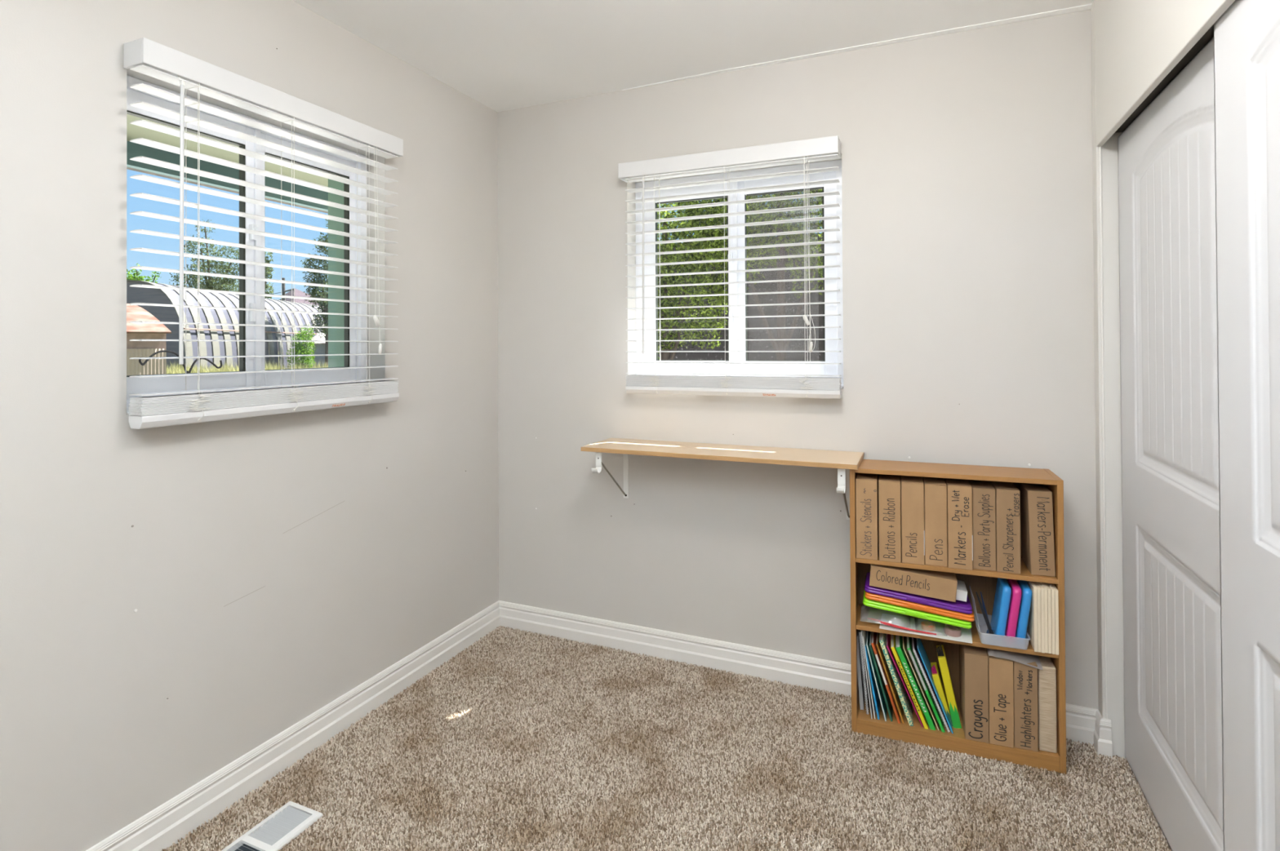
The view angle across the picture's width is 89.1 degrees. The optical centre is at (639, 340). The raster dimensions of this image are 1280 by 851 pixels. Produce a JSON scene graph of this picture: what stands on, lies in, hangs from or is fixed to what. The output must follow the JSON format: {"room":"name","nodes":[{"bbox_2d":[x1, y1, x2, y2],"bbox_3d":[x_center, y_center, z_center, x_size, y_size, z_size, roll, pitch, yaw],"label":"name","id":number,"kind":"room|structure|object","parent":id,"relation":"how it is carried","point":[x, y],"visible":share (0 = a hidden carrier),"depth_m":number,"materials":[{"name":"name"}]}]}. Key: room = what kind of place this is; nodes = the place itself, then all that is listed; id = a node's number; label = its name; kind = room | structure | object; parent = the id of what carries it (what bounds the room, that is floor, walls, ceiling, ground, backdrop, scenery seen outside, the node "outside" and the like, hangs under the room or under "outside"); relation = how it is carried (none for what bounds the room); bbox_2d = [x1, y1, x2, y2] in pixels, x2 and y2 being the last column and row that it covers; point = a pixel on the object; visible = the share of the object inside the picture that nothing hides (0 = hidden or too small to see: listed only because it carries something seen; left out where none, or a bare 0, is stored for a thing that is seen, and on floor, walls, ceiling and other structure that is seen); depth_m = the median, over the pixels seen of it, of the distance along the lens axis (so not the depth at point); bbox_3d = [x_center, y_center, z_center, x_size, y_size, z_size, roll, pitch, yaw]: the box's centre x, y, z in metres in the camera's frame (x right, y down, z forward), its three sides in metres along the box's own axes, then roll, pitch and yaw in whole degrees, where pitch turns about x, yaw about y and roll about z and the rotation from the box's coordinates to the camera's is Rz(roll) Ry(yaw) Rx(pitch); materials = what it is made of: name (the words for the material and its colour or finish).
{"room":"home office","nodes":[
{"label":"home office","id":0,"kind":"room"},
{"bbox_2d":[0,0,498,850],"bbox_3d":[-1.431,0.068,1.552,0.152,2.580,3.750,0,-1,23],"label":"wall","id":1,"kind":"structure","parent":0,"point":[175,600],"depth_m":1.81,"materials":[{"name":"paint"}]},
{"bbox_2d":[126,114,328,213],"bbox_3d":[-1.556,-0.692,2.455,0.778,0.123,5.100,0,-1,23],"label":"eave","id":2,"kind":"object","parent":1,"relation":"attached to","point":[133,131],"visible":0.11,"depth_m":2.55,"materials":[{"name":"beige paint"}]},
{"bbox_2d":[126,75,367,414],"bbox_3d":[-1.245,-0.258,2.103,0.231,1.000,0.968,0,-1,23],"label":"window","id":3,"kind":"structure","parent":1,"relation":"in","point":[135,385],"depth_m":2.12,"materials":[{"name":"white plastic"}]},
{"bbox_2d":[123,37,403,429],"bbox_3d":[-1.091,-0.265,2.035,0.096,0.977,0.887,0,-1,23],"label":"window blind","id":4,"kind":"object","parent":3,"relation":"attached to","point":[144,55],"visible":1,"depth_m":1.88,"materials":[{"name":"white plastic"}]},
{"bbox_2d":[85,600,499,850],"bbox_3d":[-1.350,1.289,1.509,0.016,0.121,3.450,0,-1,23],"label":"baseboard","id":5,"kind":"structure","parent":1,"relation":"attached to","point":[170,822],"depth_m":2.04,"materials":[{"name":"white paint"}]},
{"bbox_2d":[167,627,1170,850],"bbox_3d":[0.020,1.390,0.915,3.000,0.112,3.450,0,-1,23],"label":"floor","id":6,"kind":"structure","parent":0,"point":[744,766],"depth_m":1.92,"materials":[{"name":"beige carpet"}]},
{"bbox_2d":[221,800,322,850],"bbox_3d":[-1.013,1.336,1.717,0.130,0.018,0.304,0,-1,23],"label":"floor vent","id":7,"kind":"object","parent":6,"relation":"in","point":[289,821],"visible":1,"depth_m":1.77,"materials":[{"name":"white metal"}]},
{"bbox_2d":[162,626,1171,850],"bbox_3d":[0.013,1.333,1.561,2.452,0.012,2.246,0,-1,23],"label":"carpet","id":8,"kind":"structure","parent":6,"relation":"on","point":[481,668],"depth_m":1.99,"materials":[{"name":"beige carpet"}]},
{"bbox_2d":[849,459,1066,774],"bbox_3d":[1.048,0.884,2.202,0.628,0.901,0.198,0,0,21],"label":"bookcase","id":9,"kind":"object","parent":6,"relation":"on","point":[978,581],"visible":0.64,"depth_m":2.15,"materials":[{"name":"laminate"}]},
{"bbox_2d":[857,630,864,710],"bbox_3d":[0.787,1.160,2.328,0.030,0.256,0.130,0,0,21],"label":"folder","id":10,"kind":"object","parent":9,"relation":"on","point":[860,683],"visible":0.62,"depth_m":2.27,"materials":[{"name":"grey"}]},
{"bbox_2d":[858,630,869,714],"bbox_3d":[0.796,1.147,2.306,0.032,0.280,0.154,0,0,21],"label":"spiral notebook","id":11,"kind":"object","parent":9,"relation":"on","point":[865,687],"visible":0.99,"depth_m":2.24,"materials":[{"name":"black paper"}]},
{"bbox_2d":[860,630,872,719],"bbox_3d":[0.798,1.141,2.285,0.035,0.293,0.150,0,0,21],"label":"folder","id":12,"kind":"object","parent":9,"relation":"on","point":[861,631],"visible":0.45,"depth_m":2.22,"materials":[{"name":"grey"}]},
{"bbox_2d":[855,472,878,559],"bbox_3d":[0.799,0.608,2.285,0.069,0.270,0.166,0,0,21],"label":"cardboard box","id":13,"kind":"object","parent":9,"relation":"on","point":[866,484],"visible":0.98,"depth_m":2.21,"materials":[{"name":"brown cardboard"}]},
{"bbox_2d":[862,630,875,719],"bbox_3d":[0.806,1.149,2.285,0.039,0.276,0.150,0,0,21],"label":"folder","id":14,"kind":"object","parent":9,"relation":"on","point":[864,632],"visible":0.43,"depth_m":2.22,"materials":[{"name":"white"}]},
{"bbox_2d":[865,631,879,719],"bbox_3d":[0.816,1.166,2.285,0.048,0.243,0.151,0,0,21],"label":"workbook","id":15,"kind":"object","parent":9,"relation":"on","point":[877,701],"visible":0.71,"depth_m":2.23,"materials":[{"name":"blue paper"}]},
{"bbox_2d":[866,631,886,721],"bbox_3d":[0.828,1.162,2.276,0.064,0.252,0.150,0,0,21],"label":"folder","id":16,"kind":"object","parent":9,"relation":"on","point":[883,705],"visible":0.57,"depth_m":2.22,"materials":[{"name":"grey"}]},
{"bbox_2d":[869,631,892,721],"bbox_3d":[0.845,1.165,2.278,0.073,0.246,0.151,0,0,21],"label":"workbook","id":17,"kind":"object","parent":9,"relation":"on","point":[889,706],"visible":0.68,"depth_m":2.22,"materials":[{"name":"green"}]},
{"bbox_2d":[871,631,900,724],"bbox_3d":[0.858,1.160,2.269,0.091,0.258,0.151,0,0,21],"label":"workbook","id":18,"kind":"object","parent":9,"relation":"on","point":[873,634],"visible":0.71,"depth_m":2.21,"materials":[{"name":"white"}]},
{"bbox_2d":[878,474,901,562],"bbox_3d":[0.867,0.608,2.257,0.068,0.269,0.166,0,0,21],"label":"cardboard box","id":19,"kind":"object","parent":9,"relation":"on","point":[889,486],"visible":0.94,"depth_m":2.18,"materials":[{"name":"brown cardboard"}]},
{"bbox_2d":[875,632,904,724],"bbox_3d":[0.872,1.161,2.269,0.087,0.254,0.151,0,0,21],"label":"workbook","id":20,"kind":"object","parent":9,"relation":"on","point":[900,709],"visible":0.71,"depth_m":2.22,"materials":[{"name":"brown"}]},
{"bbox_2d":[879,632,913,726],"bbox_3d":[0.888,1.153,2.257,0.106,0.275,0.151,0,0,21],"label":"workbook","id":21,"kind":"object","parent":9,"relation":"on","point":[906,704],"visible":0.75,"depth_m":2.20,"materials":[{"name":"white paper"}]},
{"bbox_2d":[886,634,923,727],"bbox_3d":[0.915,1.161,2.252,0.113,0.253,0.151,0,0,21],"label":"workbook","id":22,"kind":"object","parent":9,"relation":"on","point":[888,636],"visible":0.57,"depth_m":2.19,"materials":[{"name":"pink"}]},
{"bbox_2d":[890,634,928,728],"bbox_3d":[0.926,1.161,2.241,0.114,0.258,0.151,0,0,21],"label":"workbook","id":23,"kind":"object","parent":9,"relation":"on","point":[906,679],"visible":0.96,"depth_m":2.18,"materials":[{"name":"yellow"}]},
{"bbox_2d":[897,660,919,711],"bbox_3d":[0.896,1.153,2.172,0.005,0.169,0.001,-24,-9,19],"label":"print","id":24,"kind":"object","parent":23,"relation":"attached to","point":[897,660],"depth_m":2.17},
{"bbox_2d":[900,475,924,564],"bbox_3d":[0.935,0.607,2.234,0.070,0.269,0.166,0,0,21],"label":"cardboard box","id":25,"kind":"object","parent":9,"relation":"on","point":[912,488],"visible":0.94,"depth_m":2.16,"materials":[{"name":"brown cardboard"}]},
{"bbox_2d":[895,635,935,730],"bbox_3d":[0.944,1.161,2.236,0.122,0.262,0.151,0,0,21],"label":"workbook","id":26,"kind":"object","parent":9,"relation":"on","point":[899,639],"visible":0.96,"depth_m":2.17,"materials":[{"name":"green paper"}]},
{"bbox_2d":[902,662,926,712],"bbox_3d":[0.915,1.155,2.167,0.007,0.167,0.001,-25,-9,19],"label":"print","id":27,"kind":"object","parent":26,"relation":"attached to","point":[903,663],"depth_m":2.17},
{"bbox_2d":[862,590,972,629],"bbox_3d":[0.942,0.908,2.227,0.334,0.051,0.167,0,0,21],"label":"pencil case","id":28,"kind":"object","parent":9,"relation":"on","point":[870,603],"visible":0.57,"depth_m":2.15,"materials":[{"name":"green plastic"}]},
{"bbox_2d":[864,591,974,622],"bbox_3d":[0.950,0.885,2.228,0.336,0.051,0.167,0,0,21],"label":"pencil case","id":29,"kind":"object","parent":28,"relation":"on","point":[925,608],"visible":0.48,"depth_m":2.15,"materials":[{"name":"orange plastic"}]},
{"bbox_2d":[864,572,972,614],"bbox_3d":[0.948,0.863,2.232,0.333,0.051,0.167,0,0,21],"label":"tray","id":30,"kind":"object","parent":29,"relation":"on","point":[960,606],"visible":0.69,"depth_m":2.16,"materials":[{"name":"purple plastic"}]},
{"bbox_2d":[869,564,957,602],"bbox_3d":[0.927,0.808,2.218,0.270,0.090,0.126,0,0,21],"label":"cardboard box","id":31,"kind":"object","parent":30,"relation":"on","point":[940,585],"visible":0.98,"depth_m":2.16,"materials":[{"name":"brown cardboard"}]},
{"bbox_2d":[955,580,967,602],"bbox_3d":[1.071,0.838,2.179,0.038,0.037,0.100,0,0,21],"label":"paper pad","id":32,"kind":"object","parent":30,"relation":"on","point":[962,592],"visible":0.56,"depth_m":2.14,"materials":[{"name":"white paper"}]},
{"bbox_2d":[902,636,939,731],"bbox_3d":[0.961,1.159,2.231,0.109,0.256,0.150,0,0,21],"label":"folder","id":33,"kind":"object","parent":9,"relation":"on","point":[904,640],"visible":0.5,"depth_m":2.18,"materials":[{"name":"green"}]},
{"bbox_2d":[879,613,972,644],"bbox_3d":[0.959,0.967,2.188,0.282,0.004,0.129,0,-1,23],"label":"booklet","id":34,"kind":"object","parent":9,"relation":"on","point":[966,637],"visible":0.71,"depth_m":2.16,"materials":[{"name":"white paper"}]},
{"bbox_2d":[888,615,912,629],"bbox_3d":[0.884,0.959,2.210,0.079,0.006,0.086,0,-1,23],"label":"leaflet","id":35,"kind":"object","parent":34,"relation":"on","point":[900,621],"visible":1,"depth_m":2.21,"materials":[{"name":"white paper"}]},
{"bbox_2d":[867,617,936,635],"bbox_3d":[0.872,0.955,2.171,0.214,0.018,0.024,-1,-1,30],"label":"ribbon","id":36,"kind":"object","parent":34,"relation":"on","point":[871,619],"visible":1,"depth_m":2.17,"materials":[{"name":"red"}]},
{"bbox_2d":[944,625,961,637],"bbox_3d":[1.027,0.954,2.136,0.050,0.019,0.050,0,0,21],"label":"tape roll","id":37,"kind":"object","parent":34,"relation":"on","point":[949,630],"visible":0.98,"depth_m":2.12,"materials":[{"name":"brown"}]},
{"bbox_3d":[0.978,0.950,2.189,0.100,0.030,0.120,0,-1,23],"label":"plastic bag","id":38,"kind":"object","parent":34,"relation":"on","visible":0},
{"bbox_2d":[920,621,935,631],"bbox_3d":[0.965,0.956,2.176,0.044,0.016,0.044,0,0,21],"label":"tape roll","id":39,"kind":"object","parent":38,"relation":"in","point":[928,626],"visible":1,"depth_m":2.16,"materials":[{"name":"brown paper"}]},
{"bbox_2d":[906,636,945,733],"bbox_3d":[0.973,1.158,2.221,0.113,0.262,0.151,0,0,21],"label":"workbook","id":40,"kind":"object","parent":9,"relation":"on","point":[909,648],"visible":0.73,"depth_m":2.16,"materials":[{"name":"green paper"}]},
{"bbox_2d":[911,637,950,732],"bbox_3d":[0.989,1.159,2.218,0.113,0.258,0.154,0,0,21],"label":"spiral notebook","id":41,"kind":"object","parent":9,"relation":"on","point":[914,647],"visible":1,"depth_m":2.16,"materials":[{"name":"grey paper"}]},
{"bbox_2d":[922,476,947,567],"bbox_3d":[1.002,0.606,2.213,0.067,0.270,0.166,0,0,21],"label":"cardboard box","id":42,"kind":"object","parent":9,"relation":"on","point":[935,488],"visible":0.9,"depth_m":2.14,"materials":[{"name":"brown cardboard"}]},
{"bbox_2d":[916,638,953,733],"bbox_3d":[1.000,1.156,2.215,0.106,0.261,0.151,0,0,21],"label":"workbook","id":43,"kind":"object","parent":9,"relation":"on","point":[921,649],"visible":0.61,"depth_m":2.17,"materials":[{"name":"blue"}]},
{"bbox_2d":[930,662,953,727],"bbox_3d":[1.027,1.192,2.217,0.066,0.196,0.096,0,0,21],"label":"box","id":44,"kind":"object","parent":9,"relation":"on","point":[936,677],"visible":0.83,"depth_m":2.18,"materials":[{"name":"yellow"}]},
{"bbox_2d":[946,710,952,726],"bbox_3d":[1.024,1.254,2.167,0.021,0.064,0.001,-17,-6,20],"label":"print","id":45,"kind":"object","parent":44,"relation":"attached to","point":[948,716],"depth_m":2.16},
{"bbox_2d":[936,644,961,728],"bbox_3d":[1.046,1.157,2.208,0.073,0.266,0.096,0,0,21],"label":"box","id":46,"kind":"object","parent":9,"relation":"on","point":[941,655],"visible":1,"depth_m":2.17,"materials":[{"name":"yellow"}]},
{"bbox_2d":[949,702,961,728],"bbox_3d":[1.043,1.242,2.157,0.025,0.088,0.001,-13,-5,20],"label":"print","id":47,"kind":"object","parent":46,"relation":"attached to","point":[954,714],"depth_m":2.16},
{"bbox_2d":[943,478,973,570],"bbox_3d":[1.065,0.606,2.181,0.072,0.269,0.166,0,0,21],"label":"cardboard box","id":48,"kind":"object","parent":9,"relation":"on","point":[959,491],"visible":0.96,"depth_m":2.11,"materials":[{"name":"brown cardboard"}]},
{"bbox_2d":[959,644,988,743],"bbox_3d":[1.110,1.147,2.164,0.068,0.276,0.171,0,0,21],"label":"cardboard box","id":49,"kind":"object","parent":9,"relation":"on","point":[973,660],"visible":0.91,"depth_m":2.09,"materials":[{"name":"brown cardboard"}]},
{"bbox_2d":[967,480,995,571],"bbox_3d":[1.135,0.609,2.164,0.066,0.263,0.156,0,0,21],"label":"cardboard box","id":50,"kind":"object","parent":9,"relation":"on","point":[984,507],"visible":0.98,"depth_m":2.09,"materials":[{"name":"brown cardboard"}]},
{"bbox_2d":[985,648,1013,748],"bbox_3d":[1.175,1.148,2.139,0.068,0.273,0.171,0,0,21],"label":"cardboard box","id":51,"kind":"object","parent":9,"relation":"on","point":[1001,690],"visible":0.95,"depth_m":2.06,"materials":[{"name":"brown cardboard"}]},
{"bbox_2d":[989,480,1020,574],"bbox_3d":[1.198,0.608,2.138,0.066,0.264,0.156,0,0,21],"label":"cardboard box","id":52,"kind":"object","parent":9,"relation":"on","point":[1007,501],"visible":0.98,"depth_m":2.07,"materials":[{"name":"brown cardboard"}]},
{"bbox_2d":[1013,661,1038,751],"bbox_3d":[1.240,1.149,2.116,0.066,0.270,0.166,0,0,21],"label":"cardboard box","id":53,"kind":"object","parent":9,"relation":"on","point":[1024,677],"visible":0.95,"depth_m":2.04,"materials":[{"name":"brown cardboard"}]},
{"bbox_2d":[986,648,1043,670],"bbox_3d":[1.205,1.008,2.108,0.150,0.034,0.144,0,0,21],"label":"plastic sleeve","id":54,"kind":"object","parent":53,"relation":"on","point":[1024,659],"visible":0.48,"depth_m":2.06,"materials":[{"name":"white plastic"}]},
{"bbox_2d":[1018,483,1055,577],"bbox_3d":[1.285,0.606,2.108,0.067,0.264,0.151,-2,-1,21],"label":"cardboard box","id":55,"kind":"object","parent":9,"relation":"on","point":[1037,526],"visible":0.98,"depth_m":2.04,"materials":[{"name":"brown cardboard"}]},
{"bbox_2d":[1026,581,1058,655],"bbox_3d":[1.285,0.865,2.087,0.065,0.202,0.175,0,0,21],"label":"pack","id":56,"kind":"object","parent":9,"relation":"on","point":[1042,628],"visible":0.73,"depth_m":2.01,"materials":[{"name":"beige paper"}]},
{"bbox_2d":[1037,655,1057,753],"bbox_3d":[1.299,1.152,2.101,0.049,0.264,0.160,0,0,21],"label":"card stack","id":57,"kind":"object","parent":9,"relation":"on","point":[1046,677],"visible":0.61,"depth_m":2.03,"materials":[{"name":"beige paper"}]},
{"bbox_3d":[1.170,0.901,2.122,0.156,0.133,0.164,0,0,21],"label":"storage bin","id":58,"kind":"object","parent":9,"relation":"on","visible":0},
{"bbox_2d":[975,591,995,638],"bbox_3d":[1.121,0.889,2.104,0.061,0.142,0.016,-1,-1,28],"label":"scissors","id":59,"kind":"object","parent":58,"relation":"in","point":[983,608],"visible":0.97,"depth_m":2.10,"materials":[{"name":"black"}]},
{"bbox_2d":[991,577,1011,642],"bbox_3d":[1.174,0.873,2.117,0.047,0.182,0.125,0,0,21],"label":"pencil case","id":60,"kind":"object","parent":58,"relation":"in","point":[1003,590],"visible":0.86,"depth_m":2.07,"materials":[{"name":"blue plastic"}]},
{"bbox_2d":[1004,578,1022,644],"bbox_3d":[1.201,0.873,2.107,0.047,0.182,0.125,0,0,21],"label":"pencil case","id":61,"kind":"object","parent":58,"relation":"in","point":[1015,596],"visible":0.75,"depth_m":2.05,"materials":[{"name":"pink plastic"}]},
{"bbox_2d":[1014,580,1031,645],"bbox_3d":[1.228,0.873,2.096,0.047,0.182,0.125,0,0,21],"label":"pencil case","id":62,"kind":"object","parent":58,"relation":"in","point":[1026,596],"visible":0.74,"depth_m":2.04,"materials":[{"name":"blue plastic"}]},
{"bbox_2d":[292,0,1093,112],"bbox_3d":[0.007,-1.174,0.936,3.000,0.120,3.450,0,-1,23],"label":"ceiling","id":63,"kind":"structure","parent":0,"point":[502,55],"depth_m":2.33,"materials":[{"name":"white paint"}]},
{"bbox_2d":[497,9,1097,709],"bbox_3d":[0.797,0.065,2.547,3.150,2.580,0.152,0,-1,23],"label":"wall","id":64,"kind":"structure","parent":0,"point":[966,156],"depth_m":2.51,"materials":[{"name":"paint"}]},
{"bbox_2d":[580,438,864,519],"bbox_3d":[0.298,0.553,2.516,1.058,0.258,0.300,0,-1,23],"label":"wall shelf","id":65,"kind":"object","parent":64,"relation":"attached to","point":[841,460],"visible":0.96,"depth_m":2.46,"materials":[{"name":"brown wood"}]},
{"bbox_2d":[635,160,843,388],"bbox_3d":[0.400,-0.261,2.754,1.001,1.000,0.201,0,-1,23],"label":"window","id":66,"kind":"structure","parent":64,"relation":"in","point":[833,296],"depth_m":2.74,"materials":[{"name":"white plastic"}]},
{"bbox_2d":[617,135,841,399],"bbox_3d":[0.337,-0.268,2.614,0.901,0.977,0.096,0,-1,23],"label":"window blind","id":67,"kind":"object","parent":66,"relation":"attached to","point":[828,148],"visible":1,"depth_m":2.57,"materials":[{"name":"white plastic"}]},
{"bbox_2d":[498,600,1097,746],"bbox_3d":[0.418,1.289,2.614,2.382,0.121,0.016,0,-1,23],"label":"baseboard","id":68,"kind":"structure","parent":64,"relation":"attached to","point":[820,674],"depth_m":2.68,"materials":[{"name":"white paint"}]},
{"bbox_2d":[622,4,1092,90],"bbox_3d":[0.707,-1.101,2.499,1.722,0.008,0.023,0,-1,23],"label":"trim","id":69,"kind":"structure","parent":64,"relation":"attached to","point":[1088,6],"depth_m":2.38,"materials":[{"name":"white paint"}]},
{"bbox_2d":[1090,0,1235,759],"bbox_3d":[0.884,0.048,0.549,0.135,2.580,3.450,0,-1,23],"label":"wall","id":70,"kind":"structure","parent":0,"point":[1135,44],"depth_m":2.09,"materials":[{"name":"white paint"}]},
{"bbox_2d":[1093,710,1112,759],"bbox_3d":[1.502,1.280,2.115,0.038,0.121,0.072,0,-1,23],"label":"baseboard","id":71,"kind":"structure","parent":70,"relation":"attached to","point":[1102,732],"depth_m":2.09,"materials":[{"name":"white paint"}]},
{"bbox_2d":[1099,146,1107,719],"bbox_3d":[1.496,0.294,2.100,0.005,1.847,0.005,0,-1,23],"label":"trim","id":72,"kind":"structure","parent":70,"relation":"attached to","point":[1100,179],"depth_m":2.10,"materials":[{"name":"white paint"}]},
{"bbox_2d":[1115,24,1213,133],"bbox_3d":[0.892,-0.694,0.574,0.094,0.034,3.294,0,-1,23],"label":"trim","id":73,"kind":"structure","parent":70,"relation":"attached to","point":[1209,34],"depth_m":1.65,"materials":[{"name":"grey"}]},
{"bbox_2d":[1118,36,1223,850],"bbox_3d":[1.373,0.333,1.659,0.030,1.976,0.905,0,-1,23],"label":"door","id":74,"kind":"structure","parent":70,"relation":"in","point":[1169,356],"depth_m":1.66,"materials":[{"name":"white paint"}]},
{"bbox_2d":[1213,0,1279,850],"bbox_3d":[1.001,0.327,0.889,0.030,1.980,0.905,0,-1,23],"label":"door","id":75,"kind":"structure","parent":70,"relation":"in","point":[1246,36],"depth_m":1.19,"materials":[{"name":"white paint"}]},
{"label":"outside","id":76,"kind":"structure","parent":0,"visible":0},
{"bbox_3d":[-89.071,4.559,226.648,460.000,1.000,460.000,0,-1,23],"label":"ground","id":77,"kind":"structure","parent":76,"visible":0},
{"bbox_2d":[126,263,160,283],"bbox_3d":[-47.069,-2.437,62.095,7.439,9.898,4.554,0,0,-3],"label":"tree","id":78,"kind":"object","parent":77,"relation":"on","point":[136,277],"visible":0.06,"depth_m":62.00,"materials":[{"name":"green plant"}]},
{"bbox_2d":[126,303,171,375],"bbox_3d":[-19.040,0.313,21.942,4.920,3.460,4.408,0,-1,-40],"label":"shed","id":79,"kind":"object","parent":77,"relation":"on","point":[134,313],"visible":0.16,"depth_m":21.74,"materials":[{"name":"beige"}]},
{"bbox_2d":[168,219,239,300],"bbox_3d":[-41.391,-4.534,62.150,8.774,14.034,5.124,0,0,3],"label":"tree","id":80,"kind":"object","parent":77,"relation":"on","point":[209,285],"visible":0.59,"depth_m":61.46,"materials":[{"name":"green plant"}]},
{"bbox_2d":[126,280,324,370],"bbox_3d":[-30.389,-0.537,49.341,6.600,5.781,23.029,0,0,-3],"label":"hut","id":81,"kind":"object","parent":77,"relation":"on","point":[134,295],"visible":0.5,"depth_m":41.53,"materials":[{"name":"white metal"}]},
{"bbox_2d":[166,360,328,373],"bbox_3d":[-20.935,1.534,32.380,18.696,1.206,9.870,0,0,-1],"label":"grass","id":82,"kind":"structure","parent":77,"relation":"on","point":[175,370],"depth_m":32.53,"materials":[{"name":"plant"}]},
{"bbox_2d":[265,251,275,298],"bbox_3d":[-38.252,-3.357,66.097,2.013,11.711,2.055,0,-1,-39],"label":"tree","id":83,"kind":"object","parent":77,"relation":"on","point":[269,269],"visible":0.34,"depth_m":66.02,"materials":[{"name":"green plant"}]},
{"bbox_2d":[271,278,293,342],"bbox_3d":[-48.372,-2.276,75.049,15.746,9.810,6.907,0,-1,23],"label":"utility pole","id":84,"kind":"object","parent":77,"relation":"on","point":[283,290],"visible":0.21,"depth_m":75.02,"materials":[{"name":"grey"}]},
{"bbox_2d":[285,324,315,368],"bbox_3d":[-17.717,0.645,34.005,1.450,2.980,1.455,0,-1,-23],"label":"shrub","id":85,"kind":"object","parent":77,"relation":"on","point":[301,349],"visible":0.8,"depth_m":33.83,"materials":[{"name":"green plant"}]},
{"bbox_2d":[300,218,328,367],"bbox_3d":[-24.184,-3.738,50.144,3.554,12.072,3.382,0,-1,23],"label":"tree","id":86,"kind":"object","parent":77,"relation":"on","point":[315,291],"visible":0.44,"depth_m":49.60,"materials":[{"name":"green plant"}]},
{"bbox_2d":[306,332,325,368],"bbox_3d":[-23.182,0.676,54.297,6.600,3.300,5.400,0,0,0],"label":"house","id":87,"kind":"structure","parent":77,"relation":"on","point":[319,348],"depth_m":51.99,"materials":[{"name":"grey"}]},
{"bbox_2d":[657,194,775,359],"bbox_3d":[0.491,-0.336,8.235,2.508,4.337,2.038,0,-1,-26],"label":"tree","id":88,"kind":"object","parent":77,"relation":"on","point":[664,269],"visible":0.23,"depth_m":7.79,"materials":[{"name":"green plant"}]},
{"bbox_2d":[657,233,823,360],"bbox_3d":[2.084,0.220,10.736,8.600,3.250,3.600,0,-1,23],"label":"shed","id":89,"kind":"object","parent":77,"relation":"on","point":[770,310],"visible":0.02,"depth_m":9.22,"materials":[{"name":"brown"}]},
{"bbox_2d":[679,189,822,360],"bbox_3d":[1.634,-0.594,7.621,2.292,4.833,2.079,0,-1,-25],"label":"tree","id":90,"kind":"object","parent":77,"relation":"on","point":[720,210],"visible":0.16,"depth_m":7.47,"materials":[{"name":"green plant"}]},
{"bbox_3d":[-4.673,1.816,5.371,8.840,0.040,15.000,0,-1,23],"label":"patio","id":91,"kind":"object","parent":77,"relation":"on","visible":0},
{"bbox_2d":[138,350,222,373],"bbox_3d":[-2.933,0.940,4.172,0.012,1.756,0.512,0,-1,23],"label":"hanger","id":92,"kind":"object","parent":91,"relation":"on","point":[161,351],"visible":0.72,"depth_m":4.18,"materials":[{"name":"black metal"}]},
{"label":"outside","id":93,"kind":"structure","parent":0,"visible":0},
{"bbox_2d":[265,288,325,351],"bbox_3d":[-214.712,-9.982,373.562,312.665,31.742,171.354,0,-1,23],"label":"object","id":94,"kind":"structure","parent":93,"point":[297,293],"depth_m":325.98,"materials":[{"name":"grey"}]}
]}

